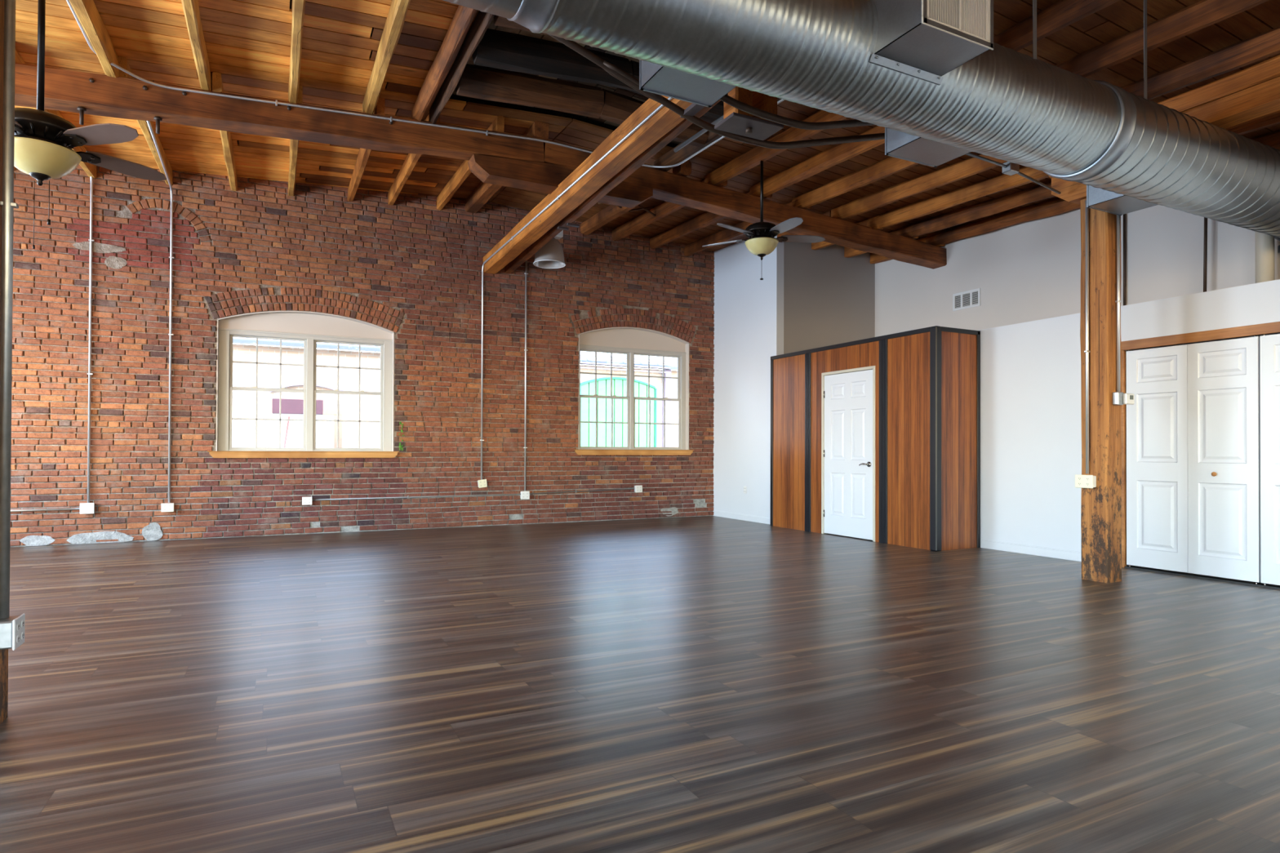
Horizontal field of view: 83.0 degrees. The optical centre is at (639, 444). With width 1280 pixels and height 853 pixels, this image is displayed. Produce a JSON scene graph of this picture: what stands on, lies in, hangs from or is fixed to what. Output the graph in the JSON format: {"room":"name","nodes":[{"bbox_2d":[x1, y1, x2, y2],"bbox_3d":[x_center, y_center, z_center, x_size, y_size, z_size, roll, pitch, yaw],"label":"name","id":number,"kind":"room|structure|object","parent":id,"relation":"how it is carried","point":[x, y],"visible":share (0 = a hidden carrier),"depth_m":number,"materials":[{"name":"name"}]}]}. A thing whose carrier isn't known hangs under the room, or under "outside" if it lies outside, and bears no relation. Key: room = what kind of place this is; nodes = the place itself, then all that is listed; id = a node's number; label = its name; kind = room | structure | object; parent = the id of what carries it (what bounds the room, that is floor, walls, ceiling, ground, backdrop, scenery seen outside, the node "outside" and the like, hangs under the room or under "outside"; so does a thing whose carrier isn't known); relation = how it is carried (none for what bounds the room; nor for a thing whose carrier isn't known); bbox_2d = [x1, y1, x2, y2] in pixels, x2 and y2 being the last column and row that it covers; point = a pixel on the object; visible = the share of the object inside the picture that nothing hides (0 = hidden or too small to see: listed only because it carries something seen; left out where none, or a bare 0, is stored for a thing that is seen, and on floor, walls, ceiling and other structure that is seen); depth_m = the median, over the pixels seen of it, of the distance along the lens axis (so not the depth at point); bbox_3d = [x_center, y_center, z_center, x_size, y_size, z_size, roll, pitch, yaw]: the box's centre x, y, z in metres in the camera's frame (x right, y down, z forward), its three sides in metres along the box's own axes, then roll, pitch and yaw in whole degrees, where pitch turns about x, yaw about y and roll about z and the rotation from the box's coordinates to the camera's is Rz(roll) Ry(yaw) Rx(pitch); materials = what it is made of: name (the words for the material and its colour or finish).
{"room":"empty loft space","nodes":[
{"label":"empty loft space","id":0,"kind":"room"},
{"bbox_2d":[9,164,714,546],"bbox_3d":[-4.046,-1.196,9.375,11.878,4.850,0.349,0,-1,-27],"label":"wall","id":1,"kind":"structure","parent":0,"point":[411,268],"depth_m":9.19,"materials":[{"name":"brick"}]},
{"bbox_2d":[10,507,79,511],"bbox_3d":[-6.970,0.713,7.679,1.700,0.033,0.025,0,-1,-27],"label":"conduit","id":2,"kind":"object","parent":1,"relation":"attached to","point":[61,508],"visible":1,"depth_m":7.91,"materials":[{"name":"metal"}]},
{"bbox_2d":[80,502,94,514],"bbox_3d":[-6.159,0.711,8.071,0.130,0.120,0.064,0,-1,-27],"label":"electrical outlet","id":3,"kind":"object","parent":1,"relation":"attached to","point":[85,508],"visible":1,"depth_m":8.05,"materials":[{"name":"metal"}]},
{"bbox_2d":[87,176,94,502],"bbox_3d":[-6.146,-1.196,8.093,0.052,3.694,0.055,0,-1,-27],"label":"conduit","id":4,"kind":"object","parent":1,"relation":"attached to","point":[91,239],"visible":0.98,"depth_m":8.10,"materials":[{"name":"metal"}]},
{"bbox_2d":[146,120,174,502],"bbox_3d":[-4.851,-1.167,7.245,0.052,3.671,2.737,0,-1,-27],"label":"conduit","id":5,"kind":"object","parent":1,"relation":"attached to","point":[171,257],"visible":0.97,"depth_m":8.43,"materials":[{"name":"metal"}]},
{"bbox_2d":[160,502,173,511],"bbox_3d":[-5.483,0.731,8.407,0.125,0.100,0.074,0,-1,-27],"label":"electrical outlet","id":6,"kind":"object","parent":1,"relation":"attached to","point":[164,507],"visible":1,"depth_m":8.38,"materials":[{"name":"white plastic"}]},
{"bbox_2d":[207,311,399,457],"bbox_3d":[-4.230,-0.755,9.237,2.185,1.847,0.345,0,-1,-27],"label":"window","id":7,"kind":"structure","parent":1,"relation":"in","point":[311,328],"depth_m":9.21,"materials":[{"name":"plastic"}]},
{"bbox_2d":[302,497,311,505],"bbox_3d":[-4.174,0.706,9.075,0.115,0.100,0.064,0,-1,-27],"label":"electrical outlet","id":8,"kind":"object","parent":1,"relation":"attached to","point":[305,500],"visible":1,"depth_m":9.05,"materials":[{"name":"white plastic"}]},
{"bbox_2d":[311,488,634,500],"bbox_3d":[-2.109,0.694,10.134,4.530,0.074,0.026,0,-1,-27],"label":"conduit","id":9,"kind":"object","parent":1,"relation":"attached to","point":[575,491],"visible":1,"depth_m":9.94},
{"bbox_2d":[477,479,487,488],"bbox_3d":[-2.196,0.543,10.076,0.132,0.123,0.064,0,-1,-27],"label":"electrical outlet","id":10,"kind":"object","parent":1,"relation":"attached to","point":[482,483],"visible":1,"depth_m":10.05,"materials":[{"name":"white plastic"}]},
{"bbox_2d":[520,491,529,499],"bbox_3d":[-1.648,0.725,10.352,0.125,0.115,0.064,0,-1,-27],"label":"electrical outlet","id":11,"kind":"object","parent":1,"relation":"attached to","point":[524,495],"visible":1,"depth_m":10.33,"materials":[{"name":"white plastic"}]},
{"bbox_2d":[523,260,528,491],"bbox_3d":[-1.637,-1.190,10.389,0.052,3.730,0.026,0,-1,-27],"label":"conduit","id":12,"kind":"object","parent":1,"relation":"attached to","point":[525,447],"visible":0.93,"depth_m":10.37,"materials":[{"name":"metal"}]},
{"bbox_2d":[480,97,672,479],"bbox_3d":[-0.984,-1.036,7.699,0.052,3.043,5.416,0,-1,-27],"label":"conduit","id":13,"kind":"object","parent":1,"relation":"attached to","point":[660,106],"visible":0.98,"depth_m":8.16,"materials":[{"name":"metal"}]},
{"bbox_2d":[482,95,720,274],"bbox_3d":[-0.253,-2.565,6.742,0.416,0.348,7.833,0,-1,-27],"label":"crossbeam","id":14,"kind":"object","parent":1,"relation":"attached to","point":[665,125],"visible":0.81,"depth_m":6.88,"materials":[{"name":"wood"}]},
{"bbox_2d":[714,86,783,140],"bbox_3d":[0.667,-2.196,4.430,0.370,0.578,0.210,0,-1,-27],"label":"post","id":15,"kind":"object","parent":14,"relation":"hanging from","point":[735,121],"visible":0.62,"depth_m":4.39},
{"bbox_2d":[548,34,884,149],"bbox_3d":[0.777,-2.418,4.481,6.412,0.992,0.398,0,-1,-27],"label":"cable","id":16,"kind":"object","parent":15,"relation":"attached to","point":[689,113],"visible":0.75,"depth_m":4.38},
{"bbox_2d":[573,327,693,455],"bbox_3d":[-0.123,-0.824,11.314,2.060,1.977,0.345,0,-1,-27],"label":"window","id":17,"kind":"structure","parent":1,"relation":"in","point":[629,341],"depth_m":11.31,"materials":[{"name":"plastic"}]},
{"bbox_2d":[0,515,1279,852],"bbox_3d":[0.151,1.154,3.229,13.800,0.120,14.440,0,-1,-27],"label":"floor","id":18,"kind":"structure","parent":0,"point":[703,684],"depth_m":3.13,"materials":[{"name":"laminate"}]},
{"bbox_2d":[0,0,8,724],"bbox_3d":[-2.570,-0.777,2.740,0.257,3.715,0.232,0,-1,-27],"label":"column","id":19,"kind":"structure","parent":18,"relation":"on","point":[3,653],"depth_m":2.78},
{"bbox_2d":[0,0,18,618],"bbox_3d":[-2.416,-0.929,2.773,0.052,3.180,0.032,0,-1,-27],"label":"conduit","id":20,"kind":"object","parent":19,"relation":"attached to","point":[7,203],"visible":1,"depth_m":2.76,"materials":[{"name":"metal"}]},
{"bbox_2d":[0,613,25,650],"bbox_3d":[-2.407,0.716,2.756,0.079,0.115,0.125,0,-1,-27],"label":"electrical outlet","id":21,"kind":"object","parent":19,"relation":"attached to","point":[12,628],"visible":0.99,"depth_m":2.72,"materials":[{"name":"metal"}]},
{"bbox_3d":[-0.161,-2.714,4.015,13.318,0.614,0.212,0,-1,-27],"label":"girder","id":22,"kind":"object","parent":19,"relation":"on","visible":0},
{"bbox_2d":[993,0,1119,51],"bbox_3d":[4.421,-2.829,1.936,0.132,0.486,7.847,0,-1,-27],"label":"joist","id":23,"kind":"object","parent":22,"relation":"on","point":[1061,14],"visible":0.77,"depth_m":4.99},
{"bbox_2d":[1055,0,1269,77],"bbox_3d":[5.071,-2.781,2.264,0.142,0.494,7.847,0,-1,-27],"label":"joist","id":24,"kind":"object","parent":22,"relation":"on","point":[1202,14],"visible":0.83,"depth_m":5.04,"materials":[{"name":"wood"}]},
{"bbox_2d":[1048,54,1279,178],"bbox_3d":[4.519,-2.484,4.732,0.254,0.308,3.700,0,-1,-27],"label":"ceiling beam","id":25,"kind":"structure","parent":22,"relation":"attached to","point":[1252,92],"depth_m":5.12,"materials":[{"name":"wood"}]},
{"bbox_2d":[1121,26,1279,99],"bbox_3d":[5.715,-2.735,2.589,0.134,0.487,7.847,0,-1,-27],"label":"joist","id":26,"kind":"object","parent":22,"relation":"on","point":[1264,45],"visible":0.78,"depth_m":5.38,"materials":[{"name":"wood"}]},
{"bbox_2d":[1226,110,1279,134],"bbox_3d":[6.784,-2.655,3.130,0.112,0.491,7.847,0,-1,-27],"label":"joist","id":27,"kind":"object","parent":22,"relation":"on","point":[1273,118],"visible":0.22,"depth_m":6.13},
{"bbox_2d":[1249,129,1279,150],"bbox_3d":[7.322,-2.614,3.401,0.112,0.486,7.847,0,-1,-27],"label":"joist","id":28,"kind":"object","parent":22,"relation":"on","point":[1272,139],"visible":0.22,"depth_m":6.53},
{"bbox_2d":[769,325,980,551],"bbox_3d":[2.800,-0.055,9.162,0.736,2.410,2.905,0,-1,-27],"label":"enclosure","id":29,"kind":"object","parent":18,"relation":"on","point":[876,439],"visible":1,"depth_m":8.38,"materials":[{"name":"brown wood"}]},
{"bbox_2d":[1080,198,1121,583],"bbox_3d":[3.841,-0.464,6.029,0.218,3.185,0.232,0,-1,-27],"label":"column","id":30,"kind":"structure","parent":18,"relation":"on","point":[1101,504],"depth_m":5.94,"materials":[{"name":"wood"}]},
{"bbox_2d":[965,152,1061,194],"bbox_3d":[2.979,-2.166,5.772,1.308,0.099,0.051,0,-1,-32],"label":"conduit","id":31,"kind":"object","parent":30,"relation":"attached to","point":[971,154],"visible":0.94,"depth_m":5.82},
{"bbox_2d":[1001,161,1019,175],"bbox_3d":[2.951,-2.202,5.764,0.110,0.080,0.080,0,-1,-27],"label":"junction box","id":32,"kind":"object","parent":31,"relation":"attached to","point":[1012,168],"visible":0.74,"depth_m":5.74,"materials":[{"name":"metal"}]},
{"bbox_2d":[1051,177,1086,204],"bbox_3d":[3.845,-2.192,6.003,0.250,0.260,0.740,0,-1,-27],"label":"bolster","id":33,"kind":"object","parent":30,"relation":"on","point":[1073,192],"visible":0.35,"depth_m":6.14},
{"bbox_2d":[1075,474,1096,488],"bbox_3d":[3.697,0.306,6.003,0.064,0.108,0.150,0,-1,-27],"label":"electrical outlet","id":34,"kind":"object","parent":30,"relation":"attached to","point":[1081,481],"visible":1,"depth_m":5.98,"materials":[{"name":"white plastic"}]},
{"bbox_2d":[1084,200,1090,473],"bbox_3d":[3.717,-0.895,6.016,0.052,2.275,0.026,0,-1,-27],"label":"conduit","id":35,"kind":"object","parent":30,"relation":"attached to","point":[1086,351],"visible":0.92,"depth_m":6.00,"materials":[{"name":"metal"}]},
{"bbox_2d":[1115,214,1121,391],"bbox_3d":[3.922,-1.232,5.933,0.052,1.600,0.026,0,-1,-27],"label":"conduit","id":36,"kind":"object","parent":30,"relation":"attached to","point":[1117,301],"visible":0.85,"depth_m":5.92,"materials":[{"name":"metal"}]},
{"bbox_2d":[1112,391,1134,404],"bbox_3d":[3.954,-0.374,5.920,0.185,0.105,0.078,0,-1,-27],"label":"thermostat","id":37,"kind":"object","parent":30,"relation":"attached to","point":[1118,397],"visible":1,"depth_m":5.89,"materials":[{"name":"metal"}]},
{"bbox_2d":[14,0,1279,251],"bbox_3d":[0.071,-3.042,3.394,13.750,1.267,14.760,0,-1,-27],"label":"ceiling","id":38,"kind":"structure","parent":0,"point":[247,42],"depth_m":6.18,"materials":[{"name":"wood"}]},
{"bbox_2d":[13,0,166,248],"bbox_3d":[-3.265,-2.044,3.878,1.163,1.982,1.196,0,-1,-27],"label":"ceiling fan","id":39,"kind":"object","parent":38,"relation":"hanging from","point":[44,141],"visible":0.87,"depth_m":3.83,"materials":[{"name":"black metal"}]},
{"bbox_2d":[493,14,550,35],"bbox_3d":[0.091,-3.152,5.645,2.475,0.340,0.223,0,-1,-27],"label":"timber crosspiece","id":40,"kind":"object","parent":38,"relation":"attached to","point":[498,20],"visible":0.04,"depth_m":5.16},
{"bbox_2d":[533,230,565,268],"bbox_3d":[-1.214,-2.883,9.736,0.438,0.930,0.438,0,-1,-27],"label":"dome pendant","id":41,"kind":"object","parent":38,"relation":"hanging from","point":[549,247],"visible":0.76,"depth_m":9.75,"materials":[{"name":"grey metal"}]},
{"bbox_2d":[454,63,708,146],"bbox_3d":[-0.460,-3.167,6.735,2.475,0.339,0.241,0,-1,-27],"label":"timber crosspiece","id":42,"kind":"object","parent":38,"relation":"attached to","point":[483,82],"visible":0.72,"depth_m":6.47,"materials":[{"name":"wood"}]},
{"bbox_2d":[673,114,724,152],"bbox_3d":[0.820,-2.948,6.400,0.040,0.100,2.051,0,-1,-27],"label":"conduit","id":43,"kind":"object","parent":42,"relation":"attached to","point":[702,131],"visible":0.34,"depth_m":6.94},
{"bbox_2d":[471,28,724,119],"bbox_3d":[-0.190,-3.146,6.201,2.475,0.330,0.229,0,-1,-27],"label":"timber crosspiece","id":44,"kind":"object","parent":38,"relation":"attached to","point":[497,49],"visible":0.48,"depth_m":5.83,"materials":[{"name":"wood"}]},
{"bbox_2d":[702,145,825,279],"bbox_3d":[1.295,-2.444,7.556,1.312,1.431,1.268,0,-1,-27],"label":"ceiling fan","id":45,"kind":"object","parent":38,"relation":"hanging from","point":[762,242],"visible":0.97,"depth_m":7.50,"materials":[{"name":"black metal"}]},
{"bbox_2d":[1032,0,1036,58],"bbox_3d":[2.298,-2.657,4.214,0.032,0.848,0.003,0,-1,-27],"label":"strap","id":46,"kind":"object","parent":38,"relation":"hanging from","point":[1034,2],"visible":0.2,"depth_m":4.21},
{"bbox_2d":[443,0,1279,237],"bbox_3d":[1.054,-2.059,3.824,11.305,0.598,1.160,0,-1,-27],"label":"air duct","id":47,"kind":"object","parent":46,"relation":"hanging from","point":[932,73],"visible":1,"depth_m":3.87,"materials":[{"name":"metal"}]},
{"bbox_2d":[921,0,993,49],"bbox_3d":[1.500,-2.080,3.417,0.483,0.320,0.031,0,-1,-27],"label":"grille","id":48,"kind":"object","parent":47,"relation":"attached to","point":[970,23],"depth_m":3.43,"materials":[{"name":"metal"}]},
{"bbox_2d":[1143,0,1146,98],"bbox_3d":[3.293,-2.616,4.717,0.032,0.781,0.003,0,-1,-27],"label":"strap","id":49,"kind":"object","parent":38,"relation":"hanging from","point":[1144,1],"visible":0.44,"depth_m":4.71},
{"bbox_2d":[712,235,783,517],"bbox_3d":[1.637,-0.963,11.149,0.130,4.450,1.670,0,-1,-27],"label":"wall","id":50,"kind":"structure","parent":0,"point":[748,309],"depth_m":11.07,"materials":[{"name":"white paint"}]},
{"bbox_2d":[714,510,769,524],"bbox_3d":[1.572,1.114,11.086,0.015,0.095,1.580,0,-1,-27],"label":"baseboard","id":51,"kind":"structure","parent":50,"relation":"attached to","point":[758,519],"depth_m":11.06,"materials":[{"name":"white paint"}]},
{"bbox_2d":[783,241,875,354],"bbox_3d":[2.890,-0.961,10.921,1.900,4.450,0.128,0,-1,-27],"label":"wall","id":52,"kind":"structure","parent":0,"point":[829,296],"depth_m":10.79,"materials":[{"name":"beige paint"}]},
{"bbox_2d":[875,204,1279,337],"bbox_3d":[6.586,-0.991,5.561,0.140,4.450,12.771,0,-1,-27],"label":"wall","id":53,"kind":"structure","parent":0,"point":[1028,271],"depth_m":8.76,"materials":[{"name":"grey paint"}]},
{"bbox_2d":[952,288,980,311],"bbox_3d":[4.392,-1.948,9.741,0.012,0.235,0.430,0,-1,-27],"label":"air vent","id":54,"kind":"object","parent":53,"relation":"in","point":[971,298],"visible":1,"depth_m":9.74,"materials":[{"name":"white plastic"}]},
{"bbox_2d":[1123,213,1125,305],"bbox_3d":[5.293,-1.987,7.911,0.025,1.530,0.024,0,-1,-27],"label":"conduit","id":55,"kind":"object","parent":53,"relation":"attached to","point":[1124,215],"visible":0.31,"depth_m":7.90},
{"bbox_2d":[977,279,1279,566],"bbox_3d":[5.405,-0.035,4.958,0.120,2.520,12.770,0,-1,-27],"label":"wall","id":56,"kind":"structure","parent":0,"point":[1031,404],"depth_m":7.35,"materials":[{"name":"white paint"}]},
{"bbox_2d":[981,539,1081,561],"bbox_3d":[4.107,1.093,7.359,0.015,0.095,1.460,0,-1,-27],"label":"baseboard","id":57,"kind":"structure","parent":56,"relation":"attached to","point":[1076,556],"depth_m":7.46,"materials":[{"name":"white paint"}]},
{"bbox_2d":[1126,334,1260,584],"bbox_3d":[4.707,0.128,6.224,0.068,2.010,1.002,0,-1,-27],"label":"door","id":58,"kind":"structure","parent":56,"relation":"in","point":[1193,420],"depth_m":6.17,"materials":[{"name":"paint"}]},
{"bbox_2d":[1124,566,1279,589],"bbox_3d":[4.955,1.124,5.765,0.060,0.012,2.050,0,-1,-27],"label":"trim","id":59,"kind":"structure","parent":56,"relation":"attached to","point":[1130,567],"depth_m":6.10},
{"bbox_2d":[1260,333,1279,585],"bbox_3d":[5.166,0.122,5.318,0.068,2.010,1.002,0,-1,-27],"label":"door","id":60,"kind":"structure","parent":56,"relation":"in","point":[1270,344],"depth_m":5.71,"materials":[{"name":"paint"}]},
{"bbox_2d":[1120,321,1279,576],"bbox_3d":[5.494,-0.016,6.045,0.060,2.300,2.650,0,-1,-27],"label":"door frame","id":61,"kind":"structure","parent":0,"point":[1260,335],"depth_m":6.54,"materials":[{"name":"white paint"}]},
{"bbox_3d":[-5.842,-1.276,0.214,0.250,4.850,14.440,0,-1,-27],"label":"wall","id":62,"kind":"structure","parent":0,"visible":0},
{"bbox_2d":[14,62,946,269],"bbox_3d":[-1.737,-2.785,7.145,13.341,0.718,0.256,0,-1,-27],"label":"girder","id":63,"kind":"object","parent":62,"relation":"attached to","point":[68,91],"visible":0.86,"depth_m":6.71,"materials":[{"name":"wood"}]},
{"bbox_2d":[15,49,96,178],"bbox_3d":[-5.481,-3.033,6.809,0.078,0.297,2.999,0,-1,-27],"label":"joist","id":64,"kind":"object","parent":63,"relation":"on","point":[90,169],"visible":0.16,"depth_m":7.58,"materials":[{"name":"brown wood"}]},
{"bbox_2d":[69,0,119,77],"bbox_3d":[-3.517,-2.963,4.405,0.095,0.316,3.497,0,-1,-27],"label":"joist","id":65,"kind":"object","parent":63,"relation":"on","point":[86,11],"visible":0.87,"depth_m":5.19,"materials":[{"name":"brown wood"}]},
{"bbox_2d":[66,0,784,168],"bbox_3d":[-1.292,-2.964,5.489,5.074,0.319,3.129,0,-1,-27],"label":"conduit","id":66,"kind":"object","parent":65,"relation":"attached to","point":[276,102],"visible":0.91,"depth_m":6.51,"materials":[{"name":"metal"}]},
{"bbox_2d":[117,55,173,185],"bbox_3d":[-4.831,-3.071,7.138,0.078,0.296,2.999,0,-1,-27],"label":"joist","id":67,"kind":"object","parent":63,"relation":"on","point":[122,61],"visible":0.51,"depth_m":7.16,"materials":[{"name":"brown wood"}]},
{"bbox_2d":[181,0,212,91],"bbox_3d":[-2.945,-3.000,4.695,0.080,0.318,3.497,0,-1,-27],"label":"joist","id":68,"kind":"object","parent":63,"relation":"on","point":[190,7],"visible":0.93,"depth_m":5.33,"materials":[{"name":"brown wood"}]},
{"bbox_2d":[212,71,237,191],"bbox_3d":[-4.243,-3.107,7.435,0.079,0.296,2.999,0,-1,-27],"label":"joist","id":69,"kind":"object","parent":63,"relation":"on","point":[217,84],"visible":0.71,"depth_m":7.45,"materials":[{"name":"brown wood"}]},
{"bbox_2d":[288,84,302,195],"bbox_3d":[-3.688,-3.140,7.716,0.081,0.294,2.999,0,-1,-27],"label":"joist","id":70,"kind":"object","parent":63,"relation":"on","point":[294,144],"visible":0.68,"depth_m":7.81,"materials":[{"name":"brown wood"}]},
{"bbox_2d":[288,0,305,103],"bbox_3d":[-2.357,-3.032,4.992,0.082,0.318,3.497,0,-1,-27],"label":"joist","id":71,"kind":"object","parent":63,"relation":"on","point":[298,6],"visible":0.94,"depth_m":5.43,"materials":[{"name":"brown wood"}]},
{"bbox_2d":[346,97,385,201],"bbox_3d":[-3.071,-3.178,8.029,0.083,0.294,2.999,0,-1,-27],"label":"joist","id":72,"kind":"object","parent":63,"relation":"on","point":[363,155],"visible":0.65,"depth_m":8.13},
{"bbox_2d":[362,0,410,114],"bbox_3d":[-1.794,-3.065,5.277,0.087,0.319,3.497,0,-1,-27],"label":"joist","id":73,"kind":"object","parent":63,"relation":"on","point":[397,14],"visible":0.95,"depth_m":5.56,"materials":[{"name":"brown wood"}]},
{"bbox_2d":[387,113,439,204],"bbox_3d":[-2.625,-3.204,8.254,0.081,0.298,2.999,0,-1,-27],"label":"joist","id":74,"kind":"object","parent":63,"relation":"on","point":[411,161],"visible":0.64,"depth_m":8.54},
{"bbox_2d":[411,4,478,121],"bbox_3d":[-1.375,-3.092,5.434,0.115,0.315,3.397,0,-1,-27],"label":"joist","id":75,"kind":"object","parent":63,"relation":"on","point":[463,18],"visible":0.92,"depth_m":5.75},
{"bbox_2d":[429,10,494,124],"bbox_3d":[-1.273,-3.092,5.524,0.072,0.316,3.187,0,-1,-27],"label":"joist","id":76,"kind":"object","parent":63,"relation":"on","point":[482,20],"visible":0.89,"depth_m":5.80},
{"bbox_2d":[436,115,504,209],"bbox_3d":[-2.062,-3.236,8.539,0.081,0.290,2.999,0,-1,-27],"label":"joist","id":77,"kind":"object","parent":63,"relation":"on","point":[463,171],"visible":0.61,"depth_m":8.75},
{"bbox_2d":[465,120,548,213],"bbox_3d":[-1.679,-3.262,8.733,0.160,0.294,2.999,0,-1,-27],"label":"joist","id":78,"kind":"object","parent":63,"relation":"on","point":[482,193],"visible":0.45,"depth_m":9.19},
{"bbox_2d":[467,154,653,208],"bbox_3d":[-0.796,-2.770,7.622,1.980,0.228,0.238,0,-1,-27],"label":"bolster","id":79,"kind":"object","parent":63,"relation":"attached to","point":[535,176],"visible":0.83,"depth_m":7.39,"materials":[{"name":"wood"}]},
{"bbox_2d":[580,160,691,235],"bbox_3d":[-0.154,-3.180,9.504,0.150,0.290,2.999,0,-1,-27],"label":"joist","id":80,"kind":"object","parent":63,"relation":"on","point":[611,212],"visible":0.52,"depth_m":9.92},
{"bbox_2d":[612,178,727,240],"bbox_3d":[0.293,-3.146,9.729,0.122,0.300,2.999,0,-1,-27],"label":"joist","id":81,"kind":"object","parent":63,"relation":"on","point":[664,208],"visible":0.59,"depth_m":10.06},
{"bbox_2d":[629,204,655,216],"bbox_3d":[0.034,-3.163,9.697,0.381,0.178,0.068,0,-1,-27],"label":"cross bridging","id":82,"kind":"object","parent":81,"relation":"attached to","point":[640,206],"visible":0.79,"depth_m":9.70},
{"bbox_2d":[649,191,772,248],"bbox_3d":[0.874,-3.098,10.023,0.108,0.293,2.999,0,-1,-27],"label":"joist","id":83,"kind":"object","parent":63,"relation":"on","point":[706,219],"visible":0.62,"depth_m":10.34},
{"bbox_2d":[653,97,781,171],"bbox_3d":[0.991,-3.091,6.686,0.112,0.305,3.497,0,-1,-27],"label":"joist","id":84,"kind":"object","parent":63,"relation":"on","point":[671,157],"visible":0.2,"depth_m":7.72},
{"bbox_2d":[684,201,812,256],"bbox_3d":[1.426,-3.061,10.302,0.100,0.299,2.999,0,-1,-27],"label":"joist","id":85,"kind":"object","parent":63,"relation":"on","point":[727,234],"visible":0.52,"depth_m":10.79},
{"bbox_2d":[704,109,846,185],"bbox_3d":[1.597,-3.042,6.992,0.122,0.316,3.497,0,-1,-27],"label":"joist","id":86,"kind":"object","parent":63,"relation":"on","point":[751,158],"visible":0.46,"depth_m":7.54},
{"bbox_2d":[777,209,831,242],"bbox_3d":[1.895,-3.007,10.638,0.091,0.286,2.717,0,-1,-27],"label":"joist","id":87,"kind":"object","parent":63,"relation":"on","point":[827,213],"visible":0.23,"depth_m":10.11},
{"bbox_2d":[749,125,884,197],"bbox_3d":[2.168,-3.002,7.280,0.124,0.315,3.497,0,-1,-27],"label":"joist","id":88,"kind":"object","parent":63,"relation":"on","point":[840,153],"visible":0.51,"depth_m":7.73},
{"bbox_2d":[811,215,884,249],"bbox_3d":[2.871,-2.942,10.101,0.098,0.232,1.337,0,-1,-27],"label":"joist","id":89,"kind":"object","parent":63,"relation":"on","point":[815,246],"visible":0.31,"depth_m":10.40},
{"bbox_2d":[791,156,919,208],"bbox_3d":[2.739,-2.961,7.569,0.113,0.311,3.497,0,-1,-27],"label":"joist","id":90,"kind":"object","parent":63,"relation":"on","point":[890,166],"visible":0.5,"depth_m":8.16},
{"bbox_2d":[844,229,918,257],"bbox_3d":[3.433,-2.898,10.384,0.099,0.228,1.337,0,-1,-27],"label":"joist","id":91,"kind":"object","parent":63,"relation":"on","point":[848,252],"visible":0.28,"depth_m":10.80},
{"bbox_2d":[870,236,945,263],"bbox_3d":[3.897,-2.866,10.619,0.095,0.230,1.337,0,-1,-27],"label":"joist","id":92,"kind":"object","parent":63,"relation":"on","point":[874,258],"visible":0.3,"depth_m":11.02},
{"bbox_2d":[831,154,1008,219],"bbox_3d":[3.310,-2.920,7.857,0.113,0.314,3.497,0,-1,-27],"label":"joist","id":93,"kind":"object","parent":63,"relation":"on","point":[972,166],"visible":0.6,"depth_m":8.16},
{"bbox_2d":[866,166,1048,228],"bbox_3d":[3.864,-2.878,8.137,0.112,0.311,3.497,0,-1,-27],"label":"joist","id":94,"kind":"object","parent":63,"relation":"on","point":[1002,182],"visible":0.6,"depth_m":8.41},
{"bbox_2d":[897,182,1055,237],"bbox_3d":[4.382,-2.833,8.399,0.183,0.326,3.497,0,-1,-27],"label":"joist","id":95,"kind":"object","parent":63,"relation":"on","point":[997,205],"visible":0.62,"depth_m":8.83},
{"bbox_2d":[925,197,1080,245],"bbox_3d":[4.845,-2.807,8.633,0.169,0.332,3.497,0,-1,-27],"label":"joist","id":96,"kind":"object","parent":63,"relation":"on","point":[1057,206],"visible":0.59,"depth_m":9.07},
{"bbox_3d":[5.993,-1.200,5.263,1.190,0.060,12.770,0,-1,-27],"label":"ledge","id":97,"kind":"object","parent":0,"visible":0},
{"bbox_2d":[1203,217,1207,292],"bbox_3d":[5.587,-1.992,7.152,0.028,1.530,0.047,0,-1,-27],"label":"conduit","id":98,"kind":"object","parent":97,"relation":"on","point":[1205,250],"visible":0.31,"depth_m":7.14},
{"bbox_2d":[1254,231,1275,283],"bbox_3d":[5.733,-2.000,6.643,0.144,1.550,0.144,0,-1,-27],"label":"drain pipe","id":99,"kind":"object","parent":97,"relation":"on","point":[1264,243],"visible":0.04,"depth_m":6.59,"materials":[{"name":"plastic"}]},
{"label":"outside","id":100,"kind":"structure","parent":0,"visible":0},
{"bbox_3d":[-6.909,1.492,24.725,70.000,0.200,29.620,0,-1,-27],"label":"ground","id":101,"kind":"structure","parent":100,"visible":0},
{"bbox_2d":[283,416,289,447],"bbox_3d":[-7.398,0.362,14.959,0.036,1.908,0.495,0,0,8],"label":"leaning pole","id":102,"kind":"object","parent":101,"relation":"on","point":[287,424],"visible":0.35,"depth_m":15.10,"materials":[{"name":"white paint"}]},
{"bbox_2d":[231,336,678,448],"bbox_3d":[-4.294,-2.015,19.603,38.000,6.750,5.560,0,-1,-27],"label":"sky","id":103,"kind":"structure","parent":101,"relation":"on","point":[244,375],"depth_m":15.78,"materials":[{"name":"white"}]},
{"bbox_2d":[270,381,344,448],"bbox_3d":[-7.068,-0.013,15.398,1.515,2.660,0.120,0,-1,-27],"label":"window","id":104,"kind":"structure","parent":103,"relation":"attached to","point":[326,431],"depth_m":15.32,"materials":[{"name":"white paint"}]},
{"bbox_2d":[580,377,657,447],"bbox_3d":[-0.566,-0.185,18.698,2.220,3.100,0.100,0,-1,-27],"label":"gate","id":105,"kind":"object","parent":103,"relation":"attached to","point":[588,405],"visible":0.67,"depth_m":18.64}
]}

